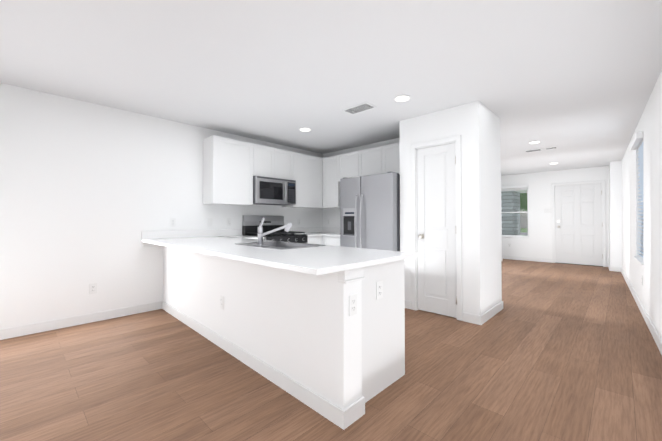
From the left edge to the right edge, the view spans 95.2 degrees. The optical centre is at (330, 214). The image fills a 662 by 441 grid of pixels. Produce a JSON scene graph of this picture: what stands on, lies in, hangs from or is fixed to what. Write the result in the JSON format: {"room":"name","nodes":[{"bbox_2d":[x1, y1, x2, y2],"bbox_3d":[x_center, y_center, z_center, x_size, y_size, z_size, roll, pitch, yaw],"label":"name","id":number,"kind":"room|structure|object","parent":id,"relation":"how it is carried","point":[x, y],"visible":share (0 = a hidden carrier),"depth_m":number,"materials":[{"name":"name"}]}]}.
{"room":"kitchen","nodes":[
{"label":"kitchen","id":0,"kind":"room"},
{"bbox_2d":[0,83,322,328],"bbox_3d":[-2.016,-0.017,4.131,0.120,2.440,5.450,-1,-1,44],"label":"wall","id":1,"kind":"structure","parent":0,"point":[90,193],"depth_m":3.36,"materials":[{"name":"white paint"}]},
{"bbox_2d":[0,302,155,339],"bbox_3d":[-2.981,1.135,3.006,0.014,0.098,2.220,-1,-1,44],"label":"baseboard","id":2,"kind":"structure","parent":1,"relation":"attached to","point":[12,332],"depth_m":3.23,"materials":[{"name":"white paint"}]},
{"bbox_2d":[89,283,96,293],"bbox_3d":[-2.646,0.820,3.365,0.008,0.115,0.070,-1,-1,44],"label":"electrical outlet","id":3,"kind":"object","parent":1,"relation":"attached to","point":[92,288],"visible":1,"depth_m":3.36,"materials":[{"name":"white plastic"}]},
{"bbox_2d":[142,242,160,246],"bbox_3d":[-2.232,0.368,3.797,0.019,0.069,0.237,-1,-1,44],"label":"trim","id":4,"kind":"structure","parent":1,"relation":"attached to","point":[144,244],"depth_m":3.76,"materials":[{"name":"white paint"}]},
{"bbox_2d":[170,218,175,226],"bbox_3d":[-2.079,0.100,3.970,0.008,0.115,0.070,-1,-1,44],"label":"electrical outlet","id":5,"kind":"object","parent":1,"relation":"attached to","point":[172,222],"visible":1,"depth_m":3.97,"materials":[{"name":"white plastic"}]},
{"bbox_2d":[227,218,230,225],"bbox_3d":[-1.532,0.110,4.541,0.008,0.115,0.070,-1,-1,44],"label":"electrical outlet","id":6,"kind":"object","parent":1,"relation":"attached to","point":[228,221],"visible":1,"depth_m":4.54,"materials":[{"name":"white plastic"}]},
{"bbox_2d":[203,135,258,205],"bbox_3d":[-1.461,-0.605,4.398,0.321,0.916,0.668,-1,-1,44],"label":"upper cabinet","id":7,"kind":"object","parent":1,"relation":"attached to","point":[231,168],"depth_m":4.23,"materials":[{"name":"white paint"}]},
{"bbox_2d":[259,145,278,177],"bbox_3d":[-1.119,-0.819,4.759,0.321,0.476,0.438,-1,-1,44],"label":"upper cabinet","id":8,"kind":"object","parent":1,"relation":"attached to","point":[268,156],"depth_m":4.69,"materials":[{"name":"white paint"}]},
{"bbox_2d":[253,176,295,204],"bbox_3d":[-0.965,-0.370,4.826,0.438,0.400,0.752,-1,-1,44],"label":"microwave","id":9,"kind":"object","parent":8,"relation":"attached to","point":[271,191],"visible":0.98,"depth_m":4.66,"materials":[{"name":"grey metal"}]},
{"bbox_2d":[279,149,290,178],"bbox_3d":[-0.896,-0.815,4.991,0.321,0.476,0.439,-1,-1,44],"label":"upper cabinet","id":10,"kind":"object","parent":1,"relation":"attached to","point":[284,156],"depth_m":4.92,"materials":[{"name":"white paint"}]},
{"bbox_2d":[281,152,322,207],"bbox_3d":[-0.504,-0.589,5.354,0.381,0.916,0.752,-1,-1,44],"label":"upper cabinet","id":11,"kind":"object","parent":1,"relation":"attached to","point":[307,170],"depth_m":5.27,"materials":[{"name":"white paint"}]},
{"bbox_2d":[163,246,361,409],"bbox_3d":[-0.988,0.750,2.828,3.148,0.862,0.230,-1,-1,44],"label":"wall","id":12,"kind":"structure","parent":0,"point":[304,329],"depth_m":2.06,"materials":[{"name":"white paint"}]},
{"bbox_2d":[220,295,223,308],"bbox_3d":[-0.970,0.778,2.690,0.070,0.115,0.009,-1,-1,44],"label":"outlet","id":13,"kind":"object","parent":12,"relation":"attached to","point":[221,302],"visible":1,"depth_m":2.69,"materials":[{"name":"white plastic"}]},
{"bbox_2d":[156,301,359,429],"bbox_3d":[-1.043,1.131,2.754,3.162,0.098,0.084,-1,-1,44],"label":"baseboard","id":14,"kind":"structure","parent":12,"relation":"attached to","point":[345,418],"depth_m":2.05,"materials":[{"name":"white paint"}]},
{"bbox_2d":[338,267,364,283],"bbox_3d":[0.118,0.340,1.738,0.062,0.079,0.177,-1,-1,44],"label":"trim","id":15,"kind":"structure","parent":12,"relation":"attached to","point":[350,275],"depth_m":1.69,"materials":[{"name":"white paint"}]},
{"bbox_2d":[349,293,356,315],"bbox_3d":[0.126,0.510,1.714,0.008,0.115,0.070,-1,-1,44],"label":"outlet","id":16,"kind":"object","parent":12,"relation":"attached to","point":[353,304],"visible":1,"depth_m":1.71,"materials":[{"name":"white plastic"}]},
{"bbox_2d":[0,259,661,440],"bbox_3d":[1.669,1.241,4.589,6.200,0.060,12.200,-1,-1,44],"label":"floor","id":17,"kind":"structure","parent":0,"point":[549,351],"depth_m":2.12,"materials":[{"name":"brown wood"}]},
{"bbox_2d":[242,215,307,242],"bbox_3d":[-0.854,0.603,4.703,0.729,1.190,0.754,-1,-1,44],"label":"range","id":18,"kind":"object","parent":17,"relation":"on","point":[250,224],"visible":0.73,"depth_m":4.71,"materials":[{"name":"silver metal"}]},
{"bbox_2d":[307,236,318,243],"bbox_3d":[-0.505,0.790,5.154,0.620,0.862,0.371,-1,-1,44],"label":"base cabinet","id":19,"kind":"object","parent":17,"relation":"on","point":[314,239],"depth_m":4.95,"materials":[{"name":"white paint"}]},
{"bbox_2d":[319,236,339,245],"bbox_3d":[0.256,0.788,5.079,0.622,0.862,0.688,-1,-1,44],"label":"base cabinet","id":20,"kind":"object","parent":17,"relation":"on","point":[323,240],"depth_m":4.98,"materials":[{"name":"white paint"}]},
{"bbox_2d":[289,227,320,230],"bbox_3d":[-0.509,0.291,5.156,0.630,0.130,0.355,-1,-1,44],"label":"backsplash","id":21,"kind":"structure","parent":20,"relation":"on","point":[301,228],"depth_m":5.64,"materials":[{"name":"white stone"}]},
{"bbox_2d":[321,227,339,230],"bbox_3d":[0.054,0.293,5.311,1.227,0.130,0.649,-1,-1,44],"label":"backsplash","id":22,"kind":"structure","parent":20,"relation":"on","point":[322,228],"depth_m":5.79,"materials":[{"name":"white stone"}]},
{"bbox_2d":[340,172,399,250],"bbox_3d":[0.723,0.328,4.453,0.909,1.762,0.897,-1,-1,44],"label":"refrigerator","id":23,"kind":"object","parent":17,"relation":"on","point":[369,211],"visible":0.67,"depth_m":4.11,"materials":[{"name":"grey metal"}]},
{"bbox_2d":[362,260,404,402],"bbox_3d":[0.128,0.740,2.273,0.667,0.862,0.645,-1,-1,44],"label":"base cabinet","id":24,"kind":"object","parent":17,"relation":"on","point":[383,343],"depth_m":2.02,"materials":[{"name":"white paint"}]},
{"bbox_2d":[141,229,417,275],"bbox_3d":[-0.840,0.253,2.956,3.193,0.130,1.110,-1,-1,44],"label":"countertop","id":25,"kind":"structure","parent":24,"relation":"on","point":[320,260],"depth_m":2.28,"materials":[{"name":"white stone"}]},
{"bbox_2d":[253,218,292,245],"bbox_3d":[-0.527,0.153,2.776,0.272,0.251,0.278,-1,-1,44],"label":"faucet","id":26,"kind":"object","parent":25,"relation":"on","point":[287,227],"visible":1,"depth_m":2.73,"materials":[{"name":"silver metal"}]},
{"bbox_2d":[236,241,325,248],"bbox_3d":[-0.495,0.376,2.879,0.780,0.191,0.527,-1,-1,44],"label":"sink","id":27,"kind":"object","parent":25,"relation":"in","point":[280,245],"visible":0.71,"depth_m":3.05,"materials":[{"name":"silver metal"}]},
{"bbox_2d":[376,281,382,299],"bbox_3d":[0.321,0.495,1.990,0.008,0.115,0.070,-1,-1,44],"label":"outlet","id":28,"kind":"object","parent":24,"relation":"attached to","point":[379,289],"visible":1,"depth_m":1.99,"materials":[{"name":"white plastic"}]},
{"bbox_2d":[0,0,661,175],"bbox_3d":[1.669,-1.268,4.632,6.200,0.080,12.200,-1,-1,44],"label":"ceiling","id":29,"kind":"structure","parent":0,"point":[574,81],"depth_m":2.54,"materials":[{"name":"white paint"}]},
{"bbox_2d":[299,127,310,131],"bbox_3d":[-0.373,-1.228,4.357,0.184,0.009,0.184,-1,-1,44],"label":"recessed light","id":30,"kind":"object","parent":29,"relation":"in","point":[304,129],"visible":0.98,"depth_m":4.33,"materials":[{"name":"white paint"}]},
{"bbox_2d":[342,102,375,114],"bbox_3d":[0.328,-1.242,3.534,0.360,0.010,0.200,-1,-1,44],"label":"ceiling vent","id":31,"kind":"object","parent":29,"relation":"in","point":[359,108],"visible":0.98,"depth_m":3.52,"materials":[{"name":"silver metal"}]},
{"bbox_2d":[393,95,410,101],"bbox_3d":[0.762,-1.247,3.242,0.184,0.009,0.184,-1,-1,44],"label":"recessed light","id":32,"kind":"object","parent":29,"relation":"in","point":[401,98],"visible":0.92,"depth_m":3.23,"materials":[{"name":"white paint"}]},
{"bbox_2d":[525,148,541,151],"bbox_3d":[3.789,-1.205,5.660,0.270,0.010,0.170,-1,-1,44],"label":"ceiling vent","id":33,"kind":"object","parent":29,"relation":"in","point":[533,150],"visible":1,"depth_m":5.64,"materials":[{"name":"silver metal"}]},
{"bbox_2d":[323,117,501,302],"bbox_3d":[1.009,-0.003,4.930,3.145,2.440,0.110,-1,-1,44],"label":"wall","id":34,"kind":"structure","parent":0,"point":[333,214],"depth_m":5.05,"materials":[{"name":"white paint"}]},
{"bbox_2d":[323,155,339,207],"bbox_3d":[0.088,-0.586,5.479,0.459,0.916,0.380,-1,-1,44],"label":"upper cabinet","id":35,"kind":"object","parent":34,"relation":"attached to","point":[331,185],"depth_m":5.38,"materials":[{"name":"white paint"}]},
{"bbox_2d":[339,150,362,182],"bbox_3d":[0.418,-0.814,5.207,0.517,0.470,0.320,-1,-1,44],"label":"upper cabinet","id":36,"kind":"object","parent":34,"relation":"attached to","point":[350,164],"depth_m":5.07,"materials":[{"name":"white paint"}]},
{"bbox_2d":[363,145,386,175],"bbox_3d":[0.728,-0.819,4.911,0.574,0.470,0.320,-1,-1,44],"label":"upper cabinet","id":37,"kind":"object","parent":34,"relation":"attached to","point":[374,159],"depth_m":4.73,"materials":[{"name":"white paint"}]},
{"bbox_2d":[387,143,399,174],"bbox_3d":[1.065,-0.825,4.588,0.596,0.470,0.320,-1,-1,44],"label":"upper cabinet","id":38,"kind":"object","parent":34,"relation":"attached to","point":[393,150],"depth_m":4.50,"materials":[{"name":"white paint"}]},
{"bbox_2d":[399,101,498,315],"bbox_3d":[1.506,-0.021,3.887,0.985,2.440,0.710,-1,-1,44],"label":"wall","id":39,"kind":"structure","parent":0,"point":[474,125],"depth_m":3.47,"materials":[{"name":"white paint"}]},
{"bbox_2d":[411,135,461,320],"bbox_3d":[1.259,0.146,3.637,0.624,2.097,0.048,-1,-1,44],"label":"door frame","id":40,"kind":"structure","parent":39,"relation":"attached to","point":[422,145],"depth_m":3.55,"materials":[{"name":"white paint"}]},
{"bbox_2d":[417,143,456,317],"bbox_3d":[1.255,0.176,3.624,0.494,2.013,0.101,-1,-1,44],"label":"pantry door","id":41,"kind":"structure","parent":39,"relation":"in","point":[436,216],"depth_m":3.63,"materials":[{"name":"white paint"}]},
{"bbox_2d":[476,301,502,324],"bbox_3d":[1.905,1.144,3.561,0.014,0.098,0.848,-1,-1,44],"label":"baseboard","id":42,"kind":"structure","parent":39,"relation":"attached to","point":[480,320],"depth_m":3.45,"materials":[{"name":"white paint"}]},
{"bbox_2d":[501,212,501,257],"bbox_3d":[2.970,0.034,7.068,0.720,2.440,5.690,-1,-1,44],"label":"wall","id":43,"kind":"structure","parent":0,"point":[501,234],"depth_m":8.37,"materials":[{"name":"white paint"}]},
{"bbox_2d":[501,166,608,264],"bbox_3d":[5.878,0.052,8.139,3.200,2.440,0.120,-1,-1,44],"label":"wall","id":44,"kind":"structure","parent":0,"point":[537,243],"depth_m":8.21,"materials":[{"name":"white paint"}]},
{"bbox_2d":[501,185,529,237],"bbox_3d":[5.200,-0.089,8.749,0.960,1.487,0.170,-1,-1,44],"label":"window","id":45,"kind":"structure","parent":44,"relation":"in","point":[514,188],"depth_m":8.64,"materials":[{"name":"white plastic"}]},
{"bbox_2d":[504,256,551,262],"bbox_3d":[5.278,1.231,8.600,1.666,0.098,0.014,-1,-1,44],"label":"baseboard","id":46,"kind":"structure","parent":44,"relation":"attached to","point":[505,257],"depth_m":8.39,"materials":[{"name":"white paint"}]},
{"bbox_2d":[555,183,602,266],"bbox_3d":[6.262,0.247,7.670,0.938,2.033,0.121,-1,-1,44],"label":"front door","id":47,"kind":"structure","parent":44,"relation":"in","point":[578,217],"depth_m":7.66,"materials":[{"name":"white paint"}]},
{"bbox_2d":[552,180,606,266],"bbox_3d":[6.272,0.212,7.684,1.059,2.105,0.048,-1,-1,44],"label":"door frame","id":48,"kind":"structure","parent":44,"relation":"attached to","point":[602,182],"depth_m":7.54,"materials":[{"name":"white paint"}]},
{"bbox_2d":[609,70,661,339],"bbox_3d":[3.240,-0.035,3.095,0.838,2.440,11.246,-1,-1,44],"label":"wall","id":49,"kind":"structure","parent":0,"point":[624,227],"depth_m":3.55,"materials":[{"name":"white paint"}]},
{"bbox_2d":[608,263,661,354],"bbox_3d":[3.176,1.137,3.125,0.703,0.098,11.231,-1,-1,44],"label":"baseboard","id":50,"kind":"structure","parent":49,"relation":"attached to","point":[654,333],"depth_m":3.52,"materials":[{"name":"white paint"}]},
{"bbox_2d":[630,131,643,264],"bbox_3d":[4.050,-0.199,3.931,0.193,1.602,0.923,-1,-1,44],"label":"window","id":51,"kind":"structure","parent":49,"relation":"in","point":[637,139],"depth_m":4.04,"materials":[{"name":"white plastic"}]},
{"label":"outside","id":52,"kind":"structure","parent":0,"visible":0},
{"bbox_2d":[520,228,527,235],"bbox_3d":[24.314,1.890,25.194,60.000,0.050,49.900,-1,-1,44],"label":"ground","id":53,"kind":"structure","parent":52,"point":[523,230],"depth_m":41.38,"materials":[{"name":"green plant"}]},
{"bbox_2d":[501,190,526,234],"bbox_3d":[6.632,-0.596,15.861,6.624,4.602,2.300,-1,-1,44],"label":"neighbouring house","id":54,"kind":"structure","parent":53,"relation":"on","point":[509,218],"depth_m":13.77,"materials":[{"name":"grey"}]},
{"bbox_2d":[520,193,527,233],"bbox_3d":[16.229,-1.645,24.620,5.000,7.000,4.400,-1,-1,44],"label":"tree","id":55,"kind":"object","parent":53,"relation":"on","point":[523,198],"depth_m":23.69,"materials":[{"name":"green plant"}]}
]}

